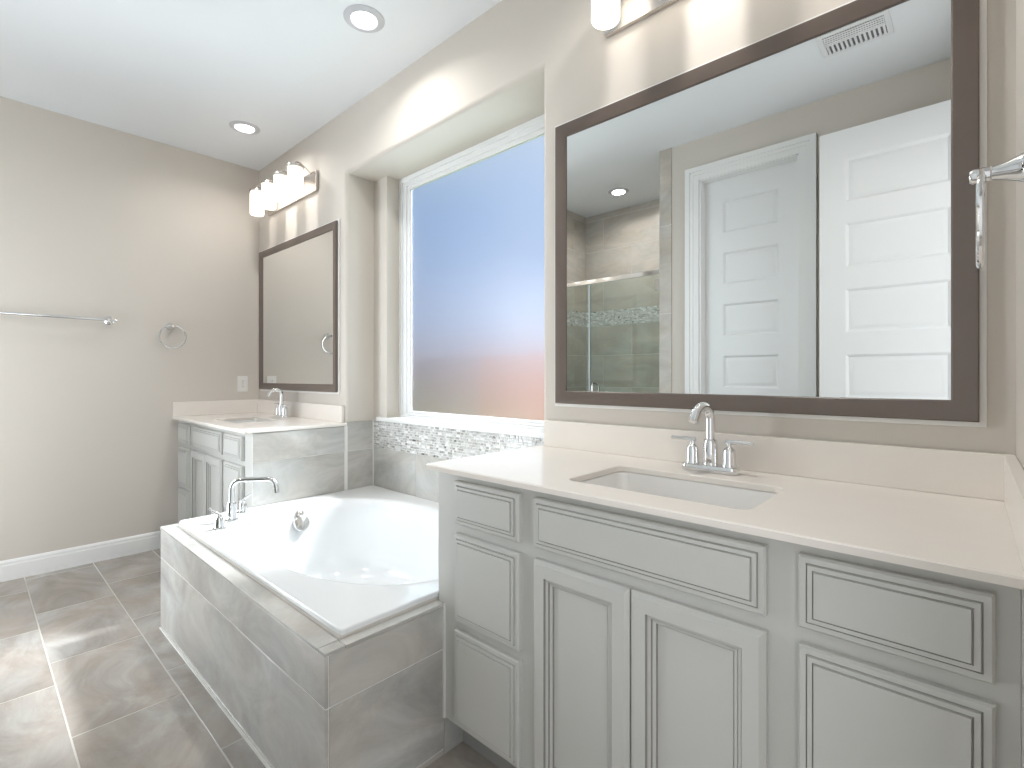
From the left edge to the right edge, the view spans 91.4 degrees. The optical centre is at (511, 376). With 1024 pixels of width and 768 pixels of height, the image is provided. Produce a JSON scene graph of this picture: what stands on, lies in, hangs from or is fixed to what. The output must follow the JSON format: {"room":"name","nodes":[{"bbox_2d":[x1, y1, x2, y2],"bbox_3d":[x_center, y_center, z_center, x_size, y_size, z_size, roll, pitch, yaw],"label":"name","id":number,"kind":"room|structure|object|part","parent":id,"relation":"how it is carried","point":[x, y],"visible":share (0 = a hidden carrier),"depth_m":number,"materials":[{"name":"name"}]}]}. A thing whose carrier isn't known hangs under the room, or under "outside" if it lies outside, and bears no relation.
{"room":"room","nodes":[
{"label":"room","id":0,"kind":"room"},
{"bbox_2d":[0,96,258,560],"bbox_3d":[-2.893,-0.211,2.878,0.120,2.728,2.935,0,0,42],"label":"wall","id":1,"kind":"structure","parent":0,"point":[146,235],"depth_m":3.15,"materials":[{"name":"beige paint"}]},
{"bbox_2d":[0,311,116,324],"bbox_3d":[-2.711,-0.352,2.932,0.074,0.052,0.620,0,0,42],"label":"towel bar","id":2,"kind":"object","parent":1,"relation":"attached to","point":[108,320],"visible":1,"depth_m":2.95,"materials":[{"name":"silver metal"}]},
{"bbox_3d":[-2.522,-0.352,3.138,0.074,0.052,0.052,0,0,43],"label":"post","id":3,"kind":"part","parent":2,"relation":"part of","materials":[{"name":"silver metal"}]},
{"bbox_2d":[0,531,160,581],"bbox_3d":[-2.718,1.095,2.969,0.014,0.116,1.265,0,0,42],"label":"baseboard","id":4,"kind":"structure","parent":1,"relation":"attached to","point":[21,567],"depth_m":3.04,"materials":[{"name":"white paint"}]},
{"bbox_2d":[158,323,186,348],"bbox_3d":[-2.301,-0.277,3.381,0.072,0.179,0.161,0,0,42],"label":"towel ring","id":5,"kind":"object","parent":1,"relation":"attached to","point":[170,326],"visible":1,"depth_m":3.37,"materials":[{"name":"silver metal"}]},
{"bbox_3d":[-2.301,-0.340,3.381,0.072,0.052,0.052,0,0,43],"label":"post","id":6,"kind":"part","parent":5,"relation":"part of","materials":[{"name":"silver metal"}]},
{"bbox_2d":[237,376,247,391],"bbox_3d":[-2.015,0.055,3.741,0.008,0.118,0.072,0,0,42],"label":"wall outlet","id":7,"kind":"object","parent":1,"relation":"attached to","point":[242,381],"visible":1,"depth_m":3.74,"materials":[{"name":"white plastic"}]},
{"bbox_2d":[0,548,498,767],"bbox_3d":[-1.339,1.157,1.407,4.259,0.009,2.864,0,0,42],"label":"floor","id":8,"kind":"structure","parent":0,"point":[90,677],"depth_m":1.87,"materials":[{"name":"tile"}]},
{"bbox_2d":[159,627,270,767],"bbox_3d":[-1.042,1.150,1.768,1.545,0.006,0.007,0,0,42],"label":"trim","id":9,"kind":"structure","parent":8,"relation":"on","point":[226,713],"depth_m":1.75,"materials":[{"name":"white tile"}]},
{"bbox_2d":[178,420,343,522],"bbox_3d":[-1.641,0.721,3.182,1.309,0.864,0.552,0,0,42],"label":"vanity cabinet","id":10,"kind":"object","parent":8,"relation":"on","point":[210,459],"visible":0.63,"depth_m":2.97,"materials":[{"name":"paint"}]},
{"bbox_3d":[-2.168,0.892,3.308,0.243,0.279,0.024,0,0,43],"label":"drawer","id":11,"kind":"part","parent":10,"relation":"part of","materials":[{"name":"paint"}]},
{"bbox_3d":[-2.168,0.599,3.308,0.243,0.256,0.024,0,0,43],"label":"drawer","id":12,"kind":"part","parent":10,"relation":"part of","materials":[{"name":"paint"}]},
{"bbox_3d":[-2.168,0.379,3.308,0.243,0.126,0.024,0,0,43],"label":"drawer","id":13,"kind":"part","parent":10,"relation":"part of","materials":[{"name":"paint"}]},
{"bbox_3d":[-1.942,0.751,3.102,0.275,0.561,0.023,0,0,43],"label":"door","id":14,"kind":"part","parent":10,"relation":"part of","materials":[{"name":"paint"}]},
{"bbox_3d":[-1.840,0.379,3.007,0.553,0.126,0.024,0,0,43],"label":"false drawer","id":15,"kind":"part","parent":10,"relation":"part of","materials":[{"name":"paint"}]},
{"bbox_3d":[-1.737,0.751,2.914,0.275,0.561,0.023,0,0,43],"label":"door","id":16,"kind":"part","parent":10,"relation":"part of","materials":[{"name":"paint"}]},
{"bbox_3d":[-1.509,0.599,2.704,0.269,0.256,0.024,0,0,43],"label":"drawer","id":17,"kind":"part","parent":10,"relation":"part of","materials":[{"name":"paint"}]},
{"bbox_3d":[-1.509,0.379,2.704,0.269,0.126,0.024,0,0,43],"label":"drawer","id":18,"kind":"part","parent":10,"relation":"part of","materials":[{"name":"paint"}]},
{"bbox_2d":[172,399,346,433],"bbox_3d":[-1.641,0.231,3.173,1.324,0.116,0.567,0,0,42],"label":"countertop","id":19,"kind":"structure","parent":10,"relation":"on","point":[216,414],"depth_m":3.29,"materials":[{"name":"stone"}]},
{"bbox_2d":[227,419,265,422],"bbox_3d":[-1.675,0.359,3.161,0.460,0.139,0.296,0,0,42],"label":"sink","id":20,"kind":"object","parent":19,"relation":"in","point":[246,420],"visible":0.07,"depth_m":3.34,"materials":[{"name":"white ceramic"}]},
{"bbox_2d":[266,388,289,417],"bbox_3d":[-1.551,0.175,3.295,0.227,0.196,0.117,0,0,42],"label":"faucet","id":21,"kind":"object","parent":19,"relation":"on","point":[281,411],"visible":1,"depth_m":3.30,"materials":[{"name":"silver metal"}]},
{"bbox_3d":[-1.561,0.132,3.295,0.105,0.111,0.026,0,0,-37],"label":"spout","id":22,"kind":"part","parent":21,"relation":"part of","materials":[{"name":"silver metal"}]},
{"bbox_3d":[-1.529,0.263,3.319,0.158,0.020,0.052,0,0,43],"label":"plate","id":23,"kind":"part","parent":21,"relation":"part of","materials":[{"name":"silver metal"}]},
{"bbox_3d":[-1.491,0.222,3.284,0.040,0.066,0.040,0,0,43],"label":"handle","id":24,"kind":"part","parent":21,"relation":"part of","materials":[{"name":"silver metal"}]},
{"bbox_2d":[160,523,462,767],"bbox_3d":[-0.886,0.921,1.940,1.564,0.463,0.461,0,0,42],"label":"tub deck","id":25,"kind":"object","parent":8,"relation":"on","point":[303,696],"visible":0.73,"depth_m":1.45,"materials":[{"name":"tile"}]},
{"bbox_2d":[439,472,1020,767],"bbox_3d":[0.408,0.718,1.304,1.264,0.870,0.552,0,0,42],"label":"vanity cabinet","id":26,"kind":"object","parent":8,"relation":"on","point":[580,634],"visible":0.89,"depth_m":0.98,"materials":[{"name":"paint"}]},
{"bbox_3d":[-0.075,0.882,1.389,0.255,0.279,0.024,0,0,43],"label":"drawer","id":27,"kind":"part","parent":26,"relation":"part of","materials":[{"name":"paint"}]},
{"bbox_3d":[-0.075,0.589,1.389,0.255,0.256,0.024,0,0,43],"label":"drawer","id":28,"kind":"part","parent":26,"relation":"part of","materials":[{"name":"paint"}]},
{"bbox_3d":[-0.075,0.369,1.389,0.255,0.126,0.024,0,0,43],"label":"drawer","id":29,"kind":"part","parent":26,"relation":"part of","materials":[{"name":"paint"}]},
{"bbox_3d":[0.157,0.742,1.178,0.271,0.561,0.023,0,0,43],"label":"door","id":30,"kind":"part","parent":26,"relation":"part of","materials":[{"name":"paint"}]},
{"bbox_3d":[0.257,0.369,1.085,0.545,0.126,0.024,0,0,43],"label":"false drawer","id":31,"kind":"part","parent":26,"relation":"part of","materials":[{"name":"paint"}]},
{"bbox_3d":[0.359,0.742,0.993,0.271,0.561,0.023,0,0,43],"label":"door","id":32,"kind":"part","parent":26,"relation":"part of","materials":[{"name":"paint"}]},
{"bbox_2d":[426,420,1023,589],"bbox_3d":[0.402,0.225,1.300,1.306,0.116,0.567,0,0,42],"label":"countertop","id":33,"kind":"structure","parent":26,"relation":"on","point":[951,512],"depth_m":1.12,"materials":[{"name":"stone"}]},
{"bbox_2d":[580,471,777,509],"bbox_3d":[0.398,0.353,1.248,0.488,0.139,0.318,0,0,42],"label":"sink","id":34,"kind":"object","parent":33,"relation":"in","point":[700,492],"visible":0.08,"depth_m":1.36,"materials":[{"name":"white ceramic"}]},
{"bbox_2d":[671,402,753,475],"bbox_3d":[0.536,0.169,1.383,0.227,0.196,0.117,0,0,42],"label":"faucet","id":35,"kind":"object","parent":33,"relation":"on","point":[710,464],"visible":1,"depth_m":1.39,"materials":[{"name":"silver metal"}]},
{"bbox_3d":[0.501,0.180,1.459,0.072,0.013,0.012,0,0,43],"label":"lever","id":36,"kind":"part","parent":35,"relation":"part of","materials":[{"name":"silver metal"}]},
{"bbox_3d":[0.520,0.216,1.441,0.040,0.066,0.040,0,0,43],"label":"handle","id":37,"kind":"part","parent":35,"relation":"part of","materials":[{"name":"silver metal"}]},
{"bbox_3d":[0.526,0.126,1.383,0.105,0.111,0.026,0,0,-37],"label":"spout","id":38,"kind":"part","parent":35,"relation":"part of","materials":[{"name":"silver metal"}]},
{"bbox_3d":[0.558,0.257,1.407,0.158,0.020,0.052,0,0,43],"label":"plate","id":39,"kind":"part","parent":35,"relation":"part of","materials":[{"name":"silver metal"}]},
{"bbox_3d":[0.596,0.216,1.372,0.040,0.066,0.040,0,0,43],"label":"handle","id":40,"kind":"part","parent":35,"relation":"part of","materials":[{"name":"silver metal"}]},
{"bbox_3d":[0.615,0.180,1.354,0.072,0.013,0.012,0,0,43],"label":"lever","id":41,"kind":"part","parent":35,"relation":"part of","materials":[{"name":"silver metal"}]},
{"bbox_3d":[0.587,0.589,0.783,0.245,0.256,0.024,0,0,43],"label":"drawer","id":42,"kind":"part","parent":26,"relation":"part of","materials":[{"name":"paint"}]},
{"bbox_3d":[0.587,0.369,0.783,0.245,0.126,0.024,0,0,43],"label":"drawer","id":43,"kind":"part","parent":26,"relation":"part of","materials":[{"name":"paint"}]},
{"bbox_2d":[0,0,501,170],"bbox_3d":[-1.213,-1.625,1.596,4.329,0.100,3.315,0,0,42],"label":"ceiling","id":44,"kind":"structure","parent":0,"point":[176,73],"depth_m":2.49,"materials":[{"name":"white paint"}]},
{"bbox_2d":[229,121,259,133],"bbox_3d":[-1.690,-1.572,3.163,0.175,0.014,0.175,0,0,42],"label":"recessed light","id":45,"kind":"object","parent":44,"relation":"in","point":[244,127],"visible":1,"depth_m":3.16,"materials":[{"name":"white"}]},
{"bbox_2d":[343,4,384,32],"bbox_3d":[-0.651,-1.572,2.203,0.175,0.014,0.175,0,0,42],"label":"recessed light","id":46,"kind":"object","parent":44,"relation":"in","point":[363,18],"visible":1,"depth_m":2.20,"materials":[{"name":"grey"}]},
{"bbox_2d":[252,426,343,506],"bbox_3d":[-1.153,0.478,2.737,0.010,0.373,0.506,0,0,42],"label":"tile panel","id":47,"kind":"object","parent":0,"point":[303,463],"visible":1,"depth_m":2.71,"materials":[{"name":"white tile"}]},
{"bbox_2d":[177,485,438,639],"bbox_3d":[-0.650,0.864,2.189,1.490,0.395,1.032,0,0,42],"label":"bathtub","id":48,"kind":"object","parent":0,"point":[351,561],"visible":0.62,"depth_m":2.51,"materials":[{"name":"white plastic"}]},
{"bbox_2d":[208,477,278,531],"bbox_3d":[-1.278,0.566,2.321,0.268,0.200,0.287,0,0,42],"label":"tub faucet","id":49,"kind":"object","parent":48,"relation":"on","point":[232,512],"visible":1,"depth_m":2.30,"materials":[{"name":"silver metal"}]},
{"bbox_3d":[-1.287,0.590,2.171,0.059,0.048,0.015,0,0,-16],"label":"lever","id":50,"kind":"part","parent":49,"relation":"part of","materials":[{"name":"silver metal"}]},
{"bbox_3d":[-1.274,0.630,2.174,0.056,0.071,0.056,0,0,43],"label":"handle","id":51,"kind":"part","parent":49,"relation":"part of","materials":[{"name":"silver metal"}]},
{"bbox_3d":[-1.293,0.621,2.307,0.058,0.090,0.058,0,0,43],"label":"spout","id":52,"kind":"part","parent":49,"relation":"part of","materials":[{"name":"silver metal"}]},
{"bbox_3d":[-1.313,0.630,2.439,0.056,0.071,0.056,0,0,43],"label":"handle","id":53,"kind":"part","parent":49,"relation":"part of","materials":[{"name":"silver metal"}]},
{"bbox_3d":[-1.304,0.595,2.453,0.015,0.034,0.064,0,0,30],"label":"lever","id":54,"kind":"part","parent":49,"relation":"part of","materials":[{"name":"silver metal"}]},
{"bbox_3d":[-1.196,0.541,2.321,0.220,0.149,0.023,0,0,-8],"label":"spout","id":55,"kind":"part","parent":49,"relation":"part of","materials":[{"name":"silver metal"}]},
{"bbox_3d":[-1.095,0.705,2.577,0.029,0.040,0.038,0,0,43],"label":"overflow knob","id":56,"kind":"part","parent":48,"relation":"part of","materials":[{"name":"silver metal"}]},
{"bbox_2d":[346,420,543,502],"bbox_3d":[-0.369,0.489,2.516,1.486,0.441,0.188,0,0,42],"label":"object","id":57,"kind":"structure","parent":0,"point":[402,452],"depth_m":2.83,"materials":[{"name":"tile"}]},
{"bbox_2d":[259,0,1015,455],"bbox_3d":[-0.329,-0.211,2.560,4.329,2.728,0.300,0,0,42],"label":"wall","id":58,"kind":"structure","parent":0,"point":[518,62],"depth_m":1.95,"materials":[{"name":"beige paint"}]},
{"bbox_2d":[249,161,317,216],"bbox_3d":[-1.564,-1.253,3.373,0.750,0.209,0.166,0,0,42],"label":"vanity light","id":59,"kind":"object","parent":58,"relation":"attached to","point":[288,188],"visible":1,"depth_m":3.26,"materials":[{"name":"white glass"}]},
{"bbox_3d":[-1.813,-1.227,3.556,0.091,0.158,0.091,0,0,43],"label":"lamp shade","id":60,"kind":"part","parent":59,"relation":"part of","materials":[{"name":"white glass"}]},
{"bbox_3d":[-1.662,-1.227,3.418,0.091,0.158,0.091,0,0,43],"label":"lamp shade","id":61,"kind":"part","parent":59,"relation":"part of","materials":[{"name":"white glass"}]},
{"bbox_3d":[-1.511,-1.227,3.279,0.091,0.158,0.091,0,0,43],"label":"lamp shade","id":62,"kind":"part","parent":59,"relation":"part of","materials":[{"name":"white glass"}]},
{"bbox_3d":[-1.514,-1.246,3.428,0.750,0.129,0.019,0,0,43],"label":"plate","id":63,"kind":"part","parent":59,"relation":"part of","materials":[{"name":"silver metal"}]},
{"bbox_3d":[-1.360,-1.227,3.141,0.091,0.158,0.091,0,0,43],"label":"lamp shade","id":64,"kind":"part","parent":59,"relation":"part of","materials":[{"name":"white glass"}]},
{"bbox_3d":[-1.327,-1.327,3.176,0.011,0.059,0.106,0,0,43],"label":"arm","id":65,"kind":"part","parent":59,"relation":"part of","materials":[{"name":"silver metal"}]},
{"bbox_2d":[259,218,339,393],"bbox_3d":[-1.475,-0.420,3.389,1.184,1.054,0.024,0,0,42],"label":"framed mirror","id":66,"kind":"object","parent":58,"relation":"attached to","point":[299,276],"visible":1,"depth_m":3.32,"materials":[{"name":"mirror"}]},
{"bbox_2d":[257,399,343,422],"bbox_3d":[-1.472,0.223,3.390,1.281,0.100,0.018,0,0,43],"label":"backsplash","id":67,"kind":"structure","parent":58,"relation":"attached to","point":[326,412],"depth_m":3.24,"materials":[{"name":"stone"}]},
{"bbox_2d":[344,420,445,717],"bbox_3d":[-0.610,0.653,2.266,0.183,0.769,1.692,0,0,-23],"label":"trim","id":68,"kind":"structure","parent":58,"relation":"attached to","point":[345,427],"depth_m":1.52,"materials":[{"name":"white tile"}]},
{"bbox_2d":[376,417,543,438],"bbox_3d":[-0.255,0.257,2.605,1.434,0.024,0.133,0,0,42],"label":"trim","id":69,"kind":"structure","parent":58,"relation":"attached to","point":[534,433],"depth_m":2.50,"materials":[{"name":"white paint"}]},
{"bbox_2d":[399,114,543,429],"bbox_3d":[-0.222,-0.477,2.642,1.247,1.446,0.033,0,0,42],"label":"window","id":70,"kind":"structure","parent":58,"relation":"in","point":[471,221],"depth_m":2.62,"materials":[{"name":"blue glass"}]},
{"bbox_2d":[591,0,678,37],"bbox_3d":[0.552,-1.253,1.435,0.750,0.209,0.166,0,0,42],"label":"vanity light","id":71,"kind":"object","parent":58,"relation":"attached to","point":[610,16],"visible":1,"depth_m":1.63,"materials":[{"name":"white glass"}]},
{"bbox_3d":[0.303,-1.227,1.617,0.091,0.158,0.091,0,0,43],"label":"lamp shade","id":72,"kind":"part","parent":71,"relation":"part of","materials":[{"name":"white glass"}]},
{"bbox_2d":[555,0,986,427],"bbox_3d":[0.597,-0.417,1.490,1.188,1.059,0.024,0,0,42],"label":"framed mirror","id":73,"kind":"object","parent":58,"relation":"attached to","point":[782,223],"visible":0.93,"depth_m":1.34,"materials":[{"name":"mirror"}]},
{"bbox_2d":[544,420,1014,500],"bbox_3d":[0.599,0.217,1.493,1.276,0.100,0.018,0,0,43],"label":"backsplash","id":74,"kind":"structure","parent":58,"relation":"attached to","point":[941,471],"depth_m":1.29,"materials":[{"name":"stone"}]},
{"bbox_2d":[1016,0,1023,469],"bbox_3d":[0.474,-0.211,0.322,0.120,2.728,1.915,0,0,42],"label":"wall","id":75,"kind":"structure","parent":0,"point":[1019,3],"depth_m":0.97,"materials":[{"name":"beige paint"}]},
{"bbox_2d":[969,152,1023,268],"bbox_3d":[0.789,-0.268,0.809,0.072,0.179,0.161,0,0,42],"label":"towel ring","id":76,"kind":"object","parent":75,"relation":"attached to","point":[1012,169],"visible":1,"depth_m":0.79,"materials":[{"name":"silver metal"}]},
{"bbox_3d":[0.789,-0.331,0.809,0.072,0.052,0.052,0,0,43],"label":"post","id":77,"kind":"part","parent":76,"relation":"part of","materials":[{"name":"silver metal"}]},
{"bbox_2d":[1021,589,1023,767],"bbox_3d":[0.720,0.719,0.694,0.019,0.869,0.016,0,0,42],"label":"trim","id":78,"kind":"structure","parent":75,"relation":"attached to","point":[1022,590],"depth_m":0.69,"materials":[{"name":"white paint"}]}
]}

